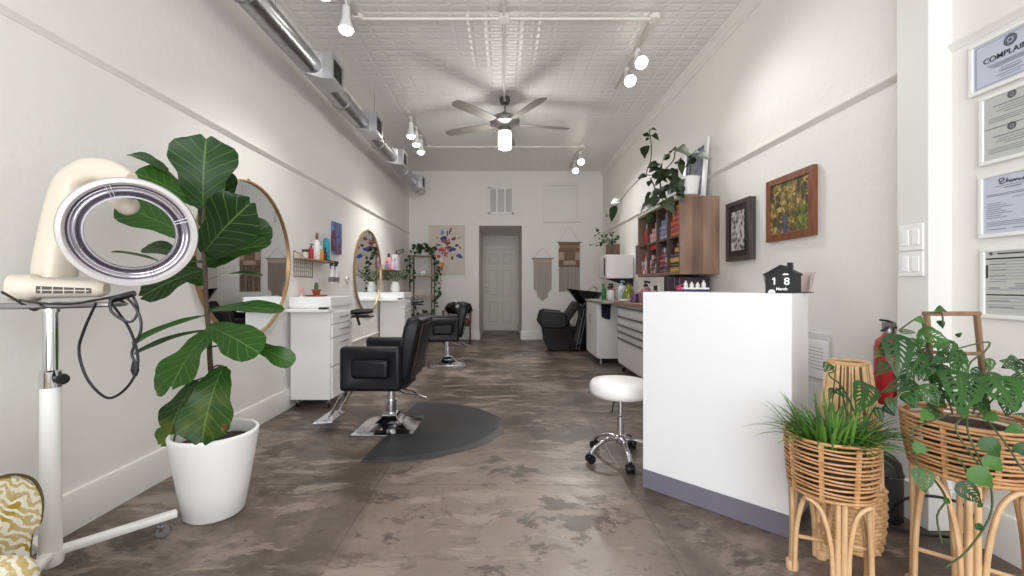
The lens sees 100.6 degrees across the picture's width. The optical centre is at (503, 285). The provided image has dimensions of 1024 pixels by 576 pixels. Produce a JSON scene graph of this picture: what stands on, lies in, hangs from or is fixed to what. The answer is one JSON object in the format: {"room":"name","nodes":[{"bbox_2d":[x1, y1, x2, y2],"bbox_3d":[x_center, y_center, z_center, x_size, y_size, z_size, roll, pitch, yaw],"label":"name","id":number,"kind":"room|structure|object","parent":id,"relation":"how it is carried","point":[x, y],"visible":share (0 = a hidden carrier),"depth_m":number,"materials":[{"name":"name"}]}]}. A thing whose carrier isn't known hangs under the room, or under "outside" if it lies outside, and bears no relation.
{"room":"salon","nodes":[
{"label":"salon","id":0,"kind":"room"},
{"bbox_2d":[0,0,408,494],"bbox_3d":[-2.025,-0.630,3.520,0.150,3.460,10.740,0,0,0],"label":"wall","id":1,"kind":"structure","parent":0,"point":[59,108],"depth_m":2.28,"materials":[{"name":"paint"}]},
{"bbox_2d":[32,387,302,554],"bbox_3d":[-1.944,1.011,3.520,0.032,0.178,10.440,0,0,0],"label":"baseboard","id":2,"kind":"structure","parent":1,"relation":"attached to","point":[82,505],"depth_m":2.17,"materials":[{"name":"white"}]},
{"bbox_2d":[0,1,409,233],"bbox_3d":[-1.943,-1.079,3.520,0.034,0.044,10.440,0,0,0],"label":"trim","id":3,"kind":"structure","parent":1,"relation":"attached to","point":[6,10],"depth_m":2.27,"materials":[{"name":"paint"}]},
{"bbox_2d":[194,179,290,331],"bbox_3d":[-1.936,-0.214,3.237,0.028,1.202,1.184,0,0,0],"label":"wall mirror","id":4,"kind":"object","parent":1,"relation":"attached to","point":[273,262],"visible":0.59,"depth_m":3.33,"materials":[{"name":"clear glass"}]},
{"bbox_2d":[293,250,333,276],"bbox_3d":[-1.879,-0.210,4.245,0.137,0.247,0.637,0,0,0],"label":"wall shelf","id":5,"kind":"object","parent":1,"relation":"attached to","point":[304,259],"visible":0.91,"depth_m":4.12,"materials":[{"name":"brown wood"}]},
{"bbox_2d":[314,233,319,259],"bbox_3d":[-1.880,-0.395,4.270,0.060,0.270,0.060,0,0,0],"label":"bottle","id":6,"kind":"object","parent":5,"relation":"on","point":[316,242],"visible":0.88,"depth_m":4.25,"materials":[{"name":"white plastic"}]},
{"bbox_2d":[323,238,329,260],"bbox_3d":[-1.880,-0.385,4.505,0.068,0.250,0.068,0,0,0],"label":"tube","id":7,"kind":"object","parent":5,"relation":"on","point":[326,241],"visible":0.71,"depth_m":4.48,"materials":[{"name":"teal plastic"}]},
{"bbox_2d":[331,221,341,254],"bbox_3d":[-1.934,-0.550,4.910,0.028,0.360,0.240,0,0,0],"label":"print","id":8,"kind":"object","parent":1,"relation":"attached to","point":[336,228],"visible":1,"depth_m":4.87},
{"bbox_2d":[271,0,411,171],"bbox_3d":[-1.925,-2.300,3.520,0.070,0.120,10.440,0,0,0],"label":"trim","id":9,"kind":"structure","parent":1,"relation":"attached to","point":[273,1],"depth_m":3.97,"materials":[{"name":"paint"}]},
{"bbox_2d":[353,229,381,309],"bbox_3d":[-1.936,-0.214,6.080,0.028,1.202,1.184,0,0,0],"label":"wall mirror","id":10,"kind":"object","parent":1,"relation":"attached to","point":[367,271],"visible":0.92,"depth_m":6.03,"materials":[{"name":"clear glass"}]},
{"bbox_2d":[166,418,258,524],"bbox_3d":[-1.408,0.901,2.070,0.376,0.398,0.376,0,0,0],"label":"pot","id":11,"kind":"object","parent":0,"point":[211,477],"depth_m":1.94,"materials":[{"name":"white ceramic"}]},
{"bbox_2d":[479,227,520,330],"bbox_3d":[-0.074,-0.120,9.770,1.080,2.440,1.760,0,0,0],"label":"wall","id":12,"kind":"structure","parent":0,"point":[483,240],"depth_m":10.16,"materials":[{"name":"paint"}]},
{"bbox_2d":[483,246,517,330],"bbox_3d":[-0.104,0.062,10.447,0.882,2.075,0.125,0,0,0],"label":"door","id":13,"kind":"structure","parent":12,"relation":"in","point":[500,263],"depth_m":10.46,"materials":[{"name":"white paint"}]},
{"bbox_2d":[480,227,520,235],"bbox_3d":[-0.074,-1.290,9.695,0.880,0.100,1.610,0,0,0],"label":"ceiling","id":14,"kind":"structure","parent":0,"point":[486,231],"depth_m":9.67,"materials":[{"name":"paint"}]},
{"bbox_2d":[409,171,602,330],"bbox_3d":[0.040,-0.630,8.815,3.980,3.460,0.150,0,0,0],"label":"wall","id":15,"kind":"structure","parent":0,"point":[449,197],"depth_m":8.74,"materials":[{"name":"paint"}]},
{"bbox_2d":[428,225,464,273],"bbox_3d":[-1.177,-0.745,8.719,0.742,0.999,0.038,0,0,0],"label":"painting","id":16,"kind":"object","parent":15,"relation":"attached to","point":[449,240],"visible":0.99,"depth_m":8.70,"materials":[{"name":"beige fabric"}]},
{"bbox_2d":[459,331,478,339],"bbox_3d":[-1.232,1.011,8.734,1.436,0.178,0.032,0,0,0],"label":"baseboard","id":17,"kind":"structure","parent":15,"relation":"attached to","point":[474,334],"depth_m":8.72,"materials":[{"name":"white wood"}]},
{"bbox_2d":[488,187,513,213],"bbox_3d":[-0.062,-1.754,8.731,0.514,0.547,0.038,0,0,0],"label":"air vent","id":18,"kind":"object","parent":15,"relation":"in","point":[500,199],"visible":1,"depth_m":8.72,"materials":[{"name":"grey metal"}]},
{"bbox_2d":[522,331,542,339],"bbox_3d":[1.198,1.011,8.734,1.664,0.178,0.032,0,0,0],"label":"baseboard","id":19,"kind":"structure","parent":15,"relation":"attached to","point":[526,335],"depth_m":8.72,"materials":[{"name":"white wood"}]},
{"bbox_2d":[532,251,553,298],"bbox_3d":[0.793,-0.241,8.720,0.452,1.087,0.022,0,0,0],"label":"macrame hanging","id":20,"kind":"object","parent":15,"relation":"hanging from","point":[548,274],"visible":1,"depth_m":8.71,"materials":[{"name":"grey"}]},
{"bbox_2d":[543,182,580,221],"bbox_3d":[1.196,-1.712,8.720,0.770,0.812,0.060,0,0,0],"label":"access hatch","id":21,"kind":"object","parent":15,"relation":"attached to","point":[561,199],"visible":1,"depth_m":8.72,"materials":[{"name":"white paint"}]},
{"bbox_2d":[557,230,581,291],"bbox_3d":[1.339,-0.561,8.719,0.512,1.352,0.025,0,0,0],"label":"macrame hanging","id":22,"kind":"object","parent":15,"relation":"hanging from","point":[569,252],"visible":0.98,"depth_m":8.71,"materials":[{"name":"brown fabric"}]},
{"bbox_2d":[276,0,741,170],"bbox_3d":[0.040,-2.410,3.520,4.280,0.100,10.740,0,0,0],"label":"ceiling","id":23,"kind":"structure","parent":0,"point":[421,68],"depth_m":4.61,"materials":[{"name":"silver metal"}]},
{"bbox_2d":[233,0,424,194],"bbox_3d":[-1.625,-2.075,3.455,0.299,0.570,10.011,0,0,0],"label":"air duct","id":24,"kind":"object","parent":23,"relation":"hanging from","point":[324,70],"visible":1,"depth_m":3.72,"materials":[{"name":"grey metal"}]},
{"bbox_2d":[302,48,343,93],"bbox_3d":[-1.591,-1.913,3.765,0.207,0.237,0.410,0,0,0],"label":"outlet","id":25,"kind":"object","parent":24,"relation":"attached to","point":[326,72],"depth_m":3.69,"materials":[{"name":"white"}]},
{"bbox_2d":[355,110,382,139],"bbox_3d":[-1.591,-1.913,5.035,0.207,0.237,0.410,0,0,0],"label":"outlet","id":26,"kind":"object","parent":24,"relation":"attached to","point":[371,128],"depth_m":4.95,"materials":[{"name":"silver metal"}]},
{"bbox_2d":[387,147,407,169],"bbox_3d":[-1.591,-1.913,6.365,0.207,0.237,0.410,0,0,0],"label":"outlet","id":27,"kind":"object","parent":24,"relation":"attached to","point":[400,160],"depth_m":6.28,"materials":[{"name":"silver metal"}]},
{"bbox_2d":[410,174,424,190],"bbox_3d":[-1.591,-1.913,7.835,0.207,0.237,0.410,0,0,0],"label":"outlet","id":28,"kind":"object","parent":24,"relation":"attached to","point":[419,185],"depth_m":7.75,"materials":[{"name":"silver"}]},
{"bbox_2d":[323,0,357,35],"bbox_3d":[-1.270,-2.192,2.980,0.124,0.333,1.360,0,0,0],"label":"track light","id":29,"kind":"object","parent":23,"relation":"attached to","point":[345,27],"visible":1,"depth_m":3.40,"materials":[{"name":"grey metal"}]},
{"bbox_2d":[406,110,427,154],"bbox_3d":[-1.280,-2.192,6.375,0.124,0.333,1.350,0,0,0],"label":"track light","id":30,"kind":"object","parent":23,"relation":"attached to","point":[411,134],"visible":1,"depth_m":6.17,"materials":[{"name":"grey metal"}]},
{"bbox_2d":[503,24,504,98],"bbox_3d":[0.000,-2.325,4.505,0.025,0.026,1.490,0,0,0],"label":"conduit","id":31,"kind":"object","parent":23,"relation":"attached to","point":[503,24],"visible":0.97,"depth_m":4.38,"materials":[{"name":"white metal"}]},
{"bbox_2d":[424,144,585,148],"bbox_3d":[0.015,-2.330,7.100,2.694,0.045,0.104,0,0,0],"label":"conduit","id":32,"kind":"object","parent":23,"relation":"attached to","point":[581,146],"visible":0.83,"depth_m":7.09,"materials":[{"name":"white metal"}]},
{"bbox_2d":[352,12,660,23],"bbox_3d":[0.020,-2.330,3.700,2.684,0.045,0.104,0,0,0],"label":"conduit","id":33,"kind":"object","parent":23,"relation":"attached to","point":[655,17],"visible":0.91,"depth_m":3.69,"materials":[{"name":"white metal"}]},
{"bbox_2d":[445,96,569,150],"bbox_3d":[0.035,-2.039,5.379,1.626,0.639,1.600,0,0,0],"label":"ceiling fan","id":34,"kind":"object","parent":23,"relation":"hanging from","point":[504,121],"visible":1,"depth_m":5.25,"materials":[{"name":"silver metal"}]},
{"bbox_2d":[569,148,584,173],"bbox_3d":[1.310,-2.210,7.780,0.124,0.296,1.240,0,0,0],"label":"track light","id":35,"kind":"object","parent":23,"relation":"attached to","point":[581,161],"visible":0.99,"depth_m":7.67,"materials":[{"name":"grey metal"}]},
{"bbox_2d":[614,22,653,88],"bbox_3d":[1.310,-2.218,4.380,0.124,0.280,1.240,0,0,0],"label":"track light","id":36,"kind":"object","parent":23,"relation":"attached to","point":[641,62],"visible":1,"depth_m":4.18,"materials":[{"name":"grey metal"}]},
{"bbox_2d":[32,331,1021,575],"bbox_3d":[0.040,1.150,4.400,4.280,0.100,12.500,0,0,0],"label":"floor","id":37,"kind":"structure","parent":0,"point":[525,501],"depth_m":2.07,"materials":[{"name":"concrete"}]},
{"bbox_2d":[0,473,43,575],"bbox_3d":[-1.465,0.661,0.640,0.930,0.877,0.972,0,0,0],"label":"patterned armchair","id":38,"kind":"object","parent":37,"relation":"on","point":[21,501],"visible":1,"depth_m":1.05,"materials":[{"name":"yellow fabric"}]},
{"bbox_2d":[0,555,39,575],"bbox_3d":[-1.400,0.655,0.645,0.800,0.160,0.600,0,0,0],"label":"seat cushion","id":39,"kind":"object","parent":38,"relation":"on","point":[10,565],"depth_m":0.90,"materials":[{"name":"yellow fabric"}]},
{"bbox_2d":[0,157,198,571],"bbox_3d":[-1.511,0.299,1.562,0.665,1.602,0.602,0,0,-28],"label":"hair dryer","id":40,"kind":"object","parent":37,"relation":"on","point":[61,249],"visible":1,"depth_m":1.57,"materials":[{"name":"white paint"}]},
{"bbox_2d":[0,302,127,308],"bbox_3d":[-1.640,0.070,1.550,0.444,0.013,0.355,0,0,0],"label":"tray","id":41,"kind":"object","parent":40,"relation":"on","point":[19,305],"depth_m":1.42,"materials":[{"name":"silver metal"}]},
{"bbox_2d":[112,134,295,524],"bbox_3d":[-1.445,0.186,2.056,0.840,1.828,0.400,0,0,-3],"label":"fiddle leaf fig","id":42,"kind":"object","parent":37,"relation":"on","point":[211,452],"visible":0.91,"depth_m":1.99,"materials":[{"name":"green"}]},
{"bbox_2d":[284,296,373,406],"bbox_3d":[-1.625,0.600,4.058,0.589,1.000,0.704,0,0,0],"label":"station","id":43,"kind":"object","parent":37,"relation":"on","point":[320,326],"visible":0.91,"depth_m":3.82,"materials":[{"name":"white laminate"}]},
{"bbox_2d":[284,307,333,311],"bbox_3d":[-1.726,0.208,3.773,0.383,0.040,0.134,0,0,0],"label":"tray","id":44,"kind":"object","parent":43,"relation":"on","point":[292,309],"depth_m":3.71,"materials":[{"name":"white plastic"}]},
{"bbox_2d":[305,282,327,296],"bbox_3d":[-1.810,0.033,4.100,0.210,0.135,0.210,0,0,0],"label":"potted cactus","id":45,"kind":"object","parent":43,"relation":"on","point":[316,292],"visible":1,"depth_m":4.07,"materials":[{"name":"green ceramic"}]},
{"bbox_2d":[313,313,432,436],"bbox_3d":[-0.999,0.663,3.332,0.852,0.874,0.650,0,0,1],"label":"chair","id":46,"kind":"object","parent":37,"relation":"on","point":[390,365],"visible":0.98,"depth_m":3.09,"materials":[{"name":"black leather"}]},
{"bbox_2d":[378,292,423,336],"bbox_3d":[-1.625,0.600,6.818,0.589,1.000,0.704,0,0,0],"label":"station","id":47,"kind":"object","parent":37,"relation":"on","point":[395,307],"visible":0.58,"depth_m":6.58,"materials":[{"name":"white laminate"}]},
{"bbox_2d":[382,269,411,291],"bbox_3d":[-1.702,-0.089,6.847,0.475,0.379,0.510,0,0,0],"label":"potted plant","id":48,"kind":"object","parent":47,"relation":"on","point":[395,287],"visible":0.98,"depth_m":6.79,"materials":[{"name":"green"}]},
{"bbox_2d":[409,255,434,342],"bbox_3d":[-1.610,0.250,8.400,0.444,1.700,0.384,0,0,0],"label":"etagere","id":49,"kind":"object","parent":37,"relation":"on","point":[410,275],"visible":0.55,"depth_m":8.33,"materials":[{"name":"brown metal"}]},
{"bbox_2d":[404,243,441,312],"bbox_3d":[-1.545,-0.163,8.253,0.732,1.394,0.468,0,0,0],"label":"pothos","id":50,"kind":"object","parent":49,"relation":"on","point":[421,250],"visible":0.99,"depth_m":8.13,"materials":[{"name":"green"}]},
{"bbox_2d":[360,402,504,462],"bbox_3d":[-0.445,1.091,3.331,0.910,0.016,1.377,0,0,0],"label":"floor mat","id":51,"kind":"object","parent":37,"relation":"on","point":[444,429],"visible":0.98,"depth_m":3.10,"materials":[{"name":"rubber"}]},
{"bbox_2d":[427,301,469,366],"bbox_3d":[-0.913,0.663,6.036,0.852,0.874,0.650,0,0,-7],"label":"chair","id":52,"kind":"object","parent":37,"relation":"on","point":[448,329],"visible":0.77,"depth_m":5.82,"materials":[{"name":"black leather"}]},
{"bbox_2d":[441,302,472,343],"bbox_3d":[-0.900,0.709,8.347,0.588,0.786,0.515,0,0,0],"label":"wooden armchair","id":53,"kind":"object","parent":37,"relation":"on","point":[452,307],"visible":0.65,"depth_m":8.44,"materials":[{"name":"brown wood"}]},
{"bbox_2d":[537,286,601,350],"bbox_3d":[1.135,0.539,7.280,1.110,1.082,0.640,0,0,0],"label":"chair","id":54,"kind":"object","parent":37,"relation":"on","point":[557,333],"visible":0.94,"depth_m":7.08,"materials":[{"name":"black leather"}]},
{"bbox_2d":[566,288,601,303],"bbox_3d":[1.370,0.186,7.280,0.640,0.297,0.530,0,0,0],"label":"basin","id":55,"kind":"object","parent":54,"relation":"in","point":[580,296],"depth_m":7.09,"materials":[{"name":"black ceramic"}]},
{"bbox_2d":[587,301,618,362],"bbox_3d":[1.645,0.669,6.415,0.710,0.862,0.770,0,0,0],"label":"base cabinet","id":56,"kind":"object","parent":37,"relation":"on","point":[602,334],"visible":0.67,"depth_m":6.03,"materials":[{"name":"white wood"}]},
{"bbox_2d":[585,299,618,303],"bbox_3d":[1.656,0.221,6.223,0.712,0.031,1.235,0,0,0],"label":"countertop","id":57,"kind":"structure","parent":56,"relation":"on","point":[590,300],"depth_m":6.01,"materials":[{"name":"beige wood"}]},
{"bbox_2d":[601,300,611,319],"bbox_3d":[1.445,0.337,6.087,0.170,0.278,0.219,0,0,0],"label":"towel","id":58,"kind":"object","parent":57,"relation":"on","point":[605,308],"visible":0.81,"depth_m":5.99,"materials":[{"name":"black fabric"}]},
{"bbox_2d":[585,375,642,473],"bbox_3d":[0.752,0.847,2.723,0.473,0.504,0.450,0,0,36],"label":"stool","id":59,"kind":"object","parent":37,"relation":"on","point":[620,389],"visible":0.87,"depth_m":2.63,"materials":[{"name":"white leather"}]},
{"bbox_2d":[617,305,642,377],"bbox_3d":[1.730,0.669,4.845,0.541,0.861,1.390,0,0,0],"label":"base cabinet","id":60,"kind":"object","parent":37,"relation":"on","point":[630,319],"visible":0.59,"depth_m":4.95,"materials":[{"name":"white wood"}]},
{"bbox_2d":[614,301,642,307],"bbox_3d":[1.732,0.215,4.850,0.560,0.040,1.500,0,0,0],"label":"countertop","id":61,"kind":"structure","parent":60,"relation":"on","point":[632,304],"depth_m":5.00,"materials":[{"name":"brown wood"}]},
{"bbox_2d":[622,284,634,298],"bbox_3d":[1.620,0.082,5.520,0.180,0.225,0.180,0,0,0],"label":"bottle","id":62,"kind":"object","parent":61,"relation":"on","point":[626,294],"visible":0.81,"depth_m":5.47,"materials":[{"name":"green plastic"}]},
{"bbox_2d":[668,276,702,290],"bbox_3d":[1.845,0.050,4.325,0.290,0.290,0.170,0,0,0],"label":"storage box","id":63,"kind":"object","parent":61,"relation":"on","point":[671,280],"visible":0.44,"depth_m":4.29,"materials":[{"name":"purple plastic"}]},
{"bbox_2d":[675,277,708,291],"bbox_3d":[1.845,0.054,4.178,0.290,0.280,0.115,0,0,0],"label":"storage box","id":64,"kind":"object","parent":61,"relation":"on","point":[678,280],"visible":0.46,"depth_m":4.12,"materials":[{"name":"black plastic"}]},
{"bbox_2d":[643,291,807,537],"bbox_3d":[1.131,0.566,2.211,0.689,1.065,0.363,0,0,45],"label":"reception desk","id":65,"kind":"object","parent":37,"relation":"on","point":[711,360],"visible":0.88,"depth_m":2.04,"materials":[{"name":"white"}]},
{"bbox_2d":[764,262,802,292],"bbox_3d":[1.303,-0.037,1.984,0.132,0.140,0.119,0,0,45],"label":"desk calendar","id":66,"kind":"object","parent":65,"relation":"on","point":[782,278],"visible":1,"depth_m":1.94,"materials":[{"name":"black paper"}]},
{"bbox_2d":[762,272,814,292],"bbox_3d":[1.375,-0.017,2.054,0.204,0.100,0.080,0,0,45],"label":"card holder","id":67,"kind":"object","parent":65,"relation":"on","point":[807,279],"visible":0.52,"depth_m":2.02,"materials":[{"name":"beige"}]},
{"bbox_2d":[782,421,883,575],"bbox_3d":[1.236,0.827,1.610,0.302,0.547,0.302,0,0,-20],"label":"plant stand","id":68,"kind":"object","parent":37,"relation":"on","point":[824,544],"visible":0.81,"depth_m":1.53,"materials":[{"name":"wicker"}]},
{"bbox_2d":[782,421,883,508],"bbox_3d":[1.236,0.664,1.610,0.304,0.223,0.303,0,0,0],"label":"basket","id":69,"kind":"object","parent":68,"relation":"on","point":[865,497],"depth_m":1.51,"materials":[{"name":"wicker"}]},
{"bbox_2d":[743,361,929,496],"bbox_3d":[1.232,0.518,1.571,0.561,0.481,0.519,0,0,-37],"label":"spider plant","id":70,"kind":"object","parent":68,"relation":"in","point":[837,430],"visible":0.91,"depth_m":1.56,"materials":[{"name":"green plant"}]},
{"bbox_2d":[819,358,888,557],"bbox_3d":[1.475,0.709,1.820,0.256,0.782,0.256,0,0,-23],"label":"floor vase","id":71,"kind":"object","parent":37,"relation":"on","point":[847,370],"visible":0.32,"depth_m":1.75,"materials":[{"name":"wicker"}]},
{"bbox_2d":[883,451,905,525],"bbox_3d":[1.790,0.942,2.020,0.175,0.316,0.176,0,0,0],"label":"canister","id":72,"kind":"object","parent":37,"relation":"on","point":[894,477],"visible":0.41,"depth_m":1.94,"materials":[{"name":"black plastic"}]},
{"bbox_2d":[888,494,973,538],"bbox_3d":[1.805,0.984,1.822,0.257,0.240,0.155,0,0,19],"label":"hose","id":73,"kind":"object","parent":37,"relation":"on","point":[901,500],"visible":0.48,"depth_m":1.83,"materials":[{"name":"black rubber"}]},
{"bbox_2d":[898,402,1023,575],"bbox_3d":[1.600,0.771,1.465,0.356,0.658,0.356,0,0,-4],"label":"plant stand","id":74,"kind":"object","parent":37,"relation":"on","point":[970,564],"visible":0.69,"depth_m":1.40,"materials":[{"name":"wicker"}]},
{"bbox_2d":[874,305,1023,566],"bbox_3d":[1.512,0.457,1.389,0.641,0.782,0.319,0,0,-25],"label":"vine","id":75,"kind":"object","parent":74,"relation":"on","point":[983,384],"visible":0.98,"depth_m":1.38,"materials":[{"name":"green plant"}]},
{"bbox_2d":[898,402,1023,490],"bbox_3d":[1.600,0.542,1.465,0.357,0.199,0.357,0,0,0],"label":"basket","id":76,"kind":"object","parent":74,"relation":"on","point":[1015,480],"depth_m":1.40,"materials":[{"name":"wicker"}]},
{"bbox_2d":[917,415,1023,478],"bbox_3d":[1.600,0.553,1.465,0.255,0.142,0.255,0,0,0],"label":"nursery pot","id":77,"kind":"object","parent":76,"relation":"in","point":[973,423],"depth_m":1.46,"materials":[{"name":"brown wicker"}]},
{"bbox_2d":[603,0,1023,518],"bbox_3d":[2.105,-0.630,3.520,0.150,3.460,10.740,0,0,0],"label":"wall","id":78,"kind":"structure","parent":0,"point":[789,63],"depth_m":2.62,"materials":[{"name":"paint"}]},
{"bbox_2d":[600,255,632,285],"bbox_3d":[1.798,-0.245,6.820,0.454,0.490,0.400,0,0,0],"label":"wall cabinet","id":79,"kind":"object","parent":78,"relation":"attached to","point":[616,268],"visible":0.99,"depth_m":6.62,"materials":[{"name":"white laminate"}]},
{"bbox_2d":[589,228,619,254],"bbox_3d":[1.612,-0.701,6.725,0.441,0.421,0.563,0,0,0],"label":"potted houseplant","id":80,"kind":"object","parent":79,"relation":"on","point":[611,249],"visible":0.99,"depth_m":6.67,"materials":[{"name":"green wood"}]},
{"bbox_2d":[638,196,718,276],"bbox_3d":[1.842,-0.480,4.630,0.372,0.740,1.260,0,0,0],"label":"cubby shelf","id":81,"kind":"object","parent":78,"relation":"attached to","point":[698,236],"visible":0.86,"depth_m":4.00,"materials":[{"name":"brown wood"}]},
{"bbox_2d":[606,127,710,223],"bbox_3d":[1.719,-1.253,5.223,0.353,1.170,3.634,0,0,0],"label":"philodendron","id":82,"kind":"object","parent":81,"relation":"on","point":[688,185],"visible":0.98,"depth_m":4.33,"materials":[{"name":"green plant"}]},
{"bbox_2d":[679,175,699,194],"bbox_3d":[1.790,-0.963,4.130,0.212,0.176,0.212,0,0,0],"label":"pot","id":83,"kind":"object","parent":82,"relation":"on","point":[690,183],"depth_m":4.04,"materials":[{"name":"white ceramic"}]},
{"bbox_2d":[683,136,709,195],"bbox_3d":[1.988,-1.160,4.435,0.069,0.620,0.530,0,0,0],"label":"framed print","id":84,"kind":"object","parent":81,"relation":"on","point":[700,168],"visible":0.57,"depth_m":4.28,"materials":[{"name":"white paint"}]},
{"bbox_2d":[686,146,703,194],"bbox_3d":[1.991,-1.160,4.435,0.052,0.510,0.420,0,0,0],"label":"photo","id":85,"kind":"object","parent":84,"relation":"attached to","point":[698,168],"depth_m":4.35},
{"bbox_2d":[600,0,762,176],"bbox_3d":[2.005,-2.300,3.520,0.070,0.120,10.440,0,0,0],"label":"trim","id":86,"kind":"structure","parent":78,"relation":"attached to","point":[745,8],"depth_m":4.50,"materials":[{"name":"paint"}]},
{"bbox_2d":[726,196,755,261],"bbox_3d":[2.002,-0.470,3.605,0.053,0.510,0.370,0,0,0],"label":"framed picture","id":87,"kind":"object","parent":78,"relation":"attached to","point":[740,214],"visible":1,"depth_m":3.54,"materials":[{"name":"black wood"}]},
{"bbox_2d":[731,209,743,250],"bbox_3d":[1.983,-0.470,3.605,0.004,0.334,0.194,0,0,0],"label":"artwork","id":88,"kind":"object","parent":87,"relation":"attached to","point":[737,215],"depth_m":3.61},
{"bbox_2d":[602,73,896,234],"bbox_3d":[2.023,-1.079,5.412,0.034,0.044,6.657,0,0,0],"label":"trim","id":89,"kind":"structure","parent":78,"relation":"attached to","point":[892,79],"depth_m":2.85,"materials":[{"name":"paint"}]},
{"bbox_2d":[766,164,817,242],"bbox_3d":[2.011,-0.559,2.993,0.033,0.458,0.495,0,0,0],"label":"framed picture","id":90,"kind":"object","parent":78,"relation":"attached to","point":[791,198],"visible":1,"depth_m":2.94,"materials":[{"name":"brown wood"}]},
{"bbox_2d":[771,174,807,234],"bbox_3d":[2.015,-0.559,2.993,0.024,0.372,0.409,0,0,0],"label":"artwork","id":91,"kind":"object","parent":90,"relation":"attached to","point":[789,195],"depth_m":2.97},
{"bbox_2d":[808,331,829,380],"bbox_3d":[2.019,0.450,2.745,0.014,0.300,0.210,0,0,0],"label":"vent","id":92,"kind":"object","parent":78,"relation":"attached to","point":[818,343],"visible":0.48,"depth_m":2.73,"materials":[{"name":"white plastic"}]},
{"bbox_2d":[873,319,896,405],"bbox_3d":[1.959,0.383,2.162,0.127,0.435,0.131,0,0,18],"label":"fire extinguisher","id":93,"kind":"object","parent":78,"relation":"attached to","point":[882,381],"visible":0.44,"depth_m":2.14,"materials":[{"name":"red metal"}]},
{"bbox_2d":[904,478,1021,568],"bbox_3d":[1.972,1.010,0.200,0.135,0.180,3.800,0,0,0],"label":"baseboard","id":94,"kind":"structure","parent":78,"relation":"attached to","point":[1006,546],"depth_m":1.78,"materials":[{"name":"white"}]},
{"bbox_2d":[947,4,1023,52],"bbox_3d":[2.023,-1.079,0.113,0.034,0.044,3.626,0,0,0],"label":"trim","id":95,"kind":"structure","parent":78,"relation":"attached to","point":[1018,12],"depth_m":1.77,"materials":[{"name":"paint"}]},
{"bbox_2d":[968,19,1023,98],"bbox_3d":[2.020,-0.923,1.693,0.016,0.222,0.300,0,0,0],"label":"framed piece","id":96,"kind":"object","parent":78,"relation":"attached to","point":[996,61],"visible":1,"depth_m":1.74,"materials":[{"name":"white paint"}]},
{"bbox_2d":[988,50,1023,76],"bbox_3d":[2.017,-0.882,1.693,0.002,0.064,0.160,0,0,0],"label":"print","id":97,"kind":"object","parent":96,"relation":"attached to","point":[1010,64],"depth_m":1.70,"materials":[{"name":"grey paper"}]},
{"bbox_2d":[978,166,1023,238],"bbox_3d":[2.020,-0.333,1.656,0.016,0.266,0.300,0,0,0],"label":"framed piece","id":98,"kind":"object","parent":78,"relation":"attached to","point":[1001,193],"visible":1,"depth_m":1.72,"materials":[{"name":"white paper"}]},
{"bbox_2d":[987,189,1023,229],"bbox_3d":[2.017,-0.304,1.661,0.002,0.145,0.230,0,0,0],"label":"print","id":99,"kind":"object","parent":98,"relation":"attached to","point":[1005,207],"depth_m":1.71,"materials":[{"name":"grey paper"}]},
{"bbox_2d":[979,82,1023,166],"bbox_3d":[2.020,-0.649,1.653,0.016,0.288,0.300,0,0,0],"label":"framed piece","id":100,"kind":"object","parent":78,"relation":"attached to","point":[1001,113],"visible":1,"depth_m":1.72,"materials":[{"name":"white paper"}]},
{"bbox_2d":[990,95,1023,123],"bbox_3d":[2.017,-0.706,1.661,0.002,0.066,0.215,0,0,0],"label":"print","id":101,"kind":"object","parent":100,"relation":"on","point":[1011,108],"depth_m":1.70,"materials":[{"name":"grey paper"}]},
{"bbox_2d":[991,128,1023,153],"bbox_3d":[2.017,-0.580,1.661,0.002,0.066,0.215,0,0,0],"label":"print","id":102,"kind":"object","parent":100,"relation":"attached to","point":[1009,140],"depth_m":1.70,"materials":[{"name":"grey paper"}]},
{"bbox_2d":[980,245,1023,320],"bbox_3d":[2.020,-0.012,1.648,0.016,0.292,0.300,0,0,0],"label":"framed piece","id":103,"kind":"object","parent":78,"relation":"attached to","point":[1001,268],"visible":0.97,"depth_m":1.72,"materials":[{"name":"white paper"}]},
{"bbox_2d":[986,260,1023,308],"bbox_3d":[2.017,-0.005,1.648,0.002,0.190,0.260,0,0,0],"label":"print","id":104,"kind":"object","parent":103,"relation":"attached to","point":[1004,278],"depth_m":1.71,"materials":[{"name":"grey paper"}]},
{"bbox_2d":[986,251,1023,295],"bbox_3d":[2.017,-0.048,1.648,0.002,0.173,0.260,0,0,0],"label":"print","id":105,"kind":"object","parent":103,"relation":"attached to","point":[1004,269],"depth_m":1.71,"materials":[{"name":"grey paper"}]},
{"bbox_2d":[897,0,951,488],"bbox_3d":[1.988,-0.630,2.005,0.125,3.460,0.157,0,0,0],"label":"column","id":106,"kind":"structure","parent":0,"point":[924,27],"depth_m":1.95,"materials":[{"name":"white paint"}]},
{"bbox_2d":[899,223,923,251],"bbox_3d":[1.920,-0.228,2.006,0.010,0.122,0.118,0,0,0],"label":"switch plate","id":107,"kind":"object","parent":106,"relation":"attached to","point":[911,237],"visible":1,"depth_m":2.00,"materials":[{"name":"white paint"}]},
{"bbox_2d":[899,251,923,276],"bbox_3d":[1.920,-0.103,2.006,0.010,0.115,0.118,0,0,0],"label":"switch plate","id":108,"kind":"object","parent":106,"relation":"attached to","point":[910,263],"visible":1,"depth_m":2.00,"materials":[{"name":"white paint"}]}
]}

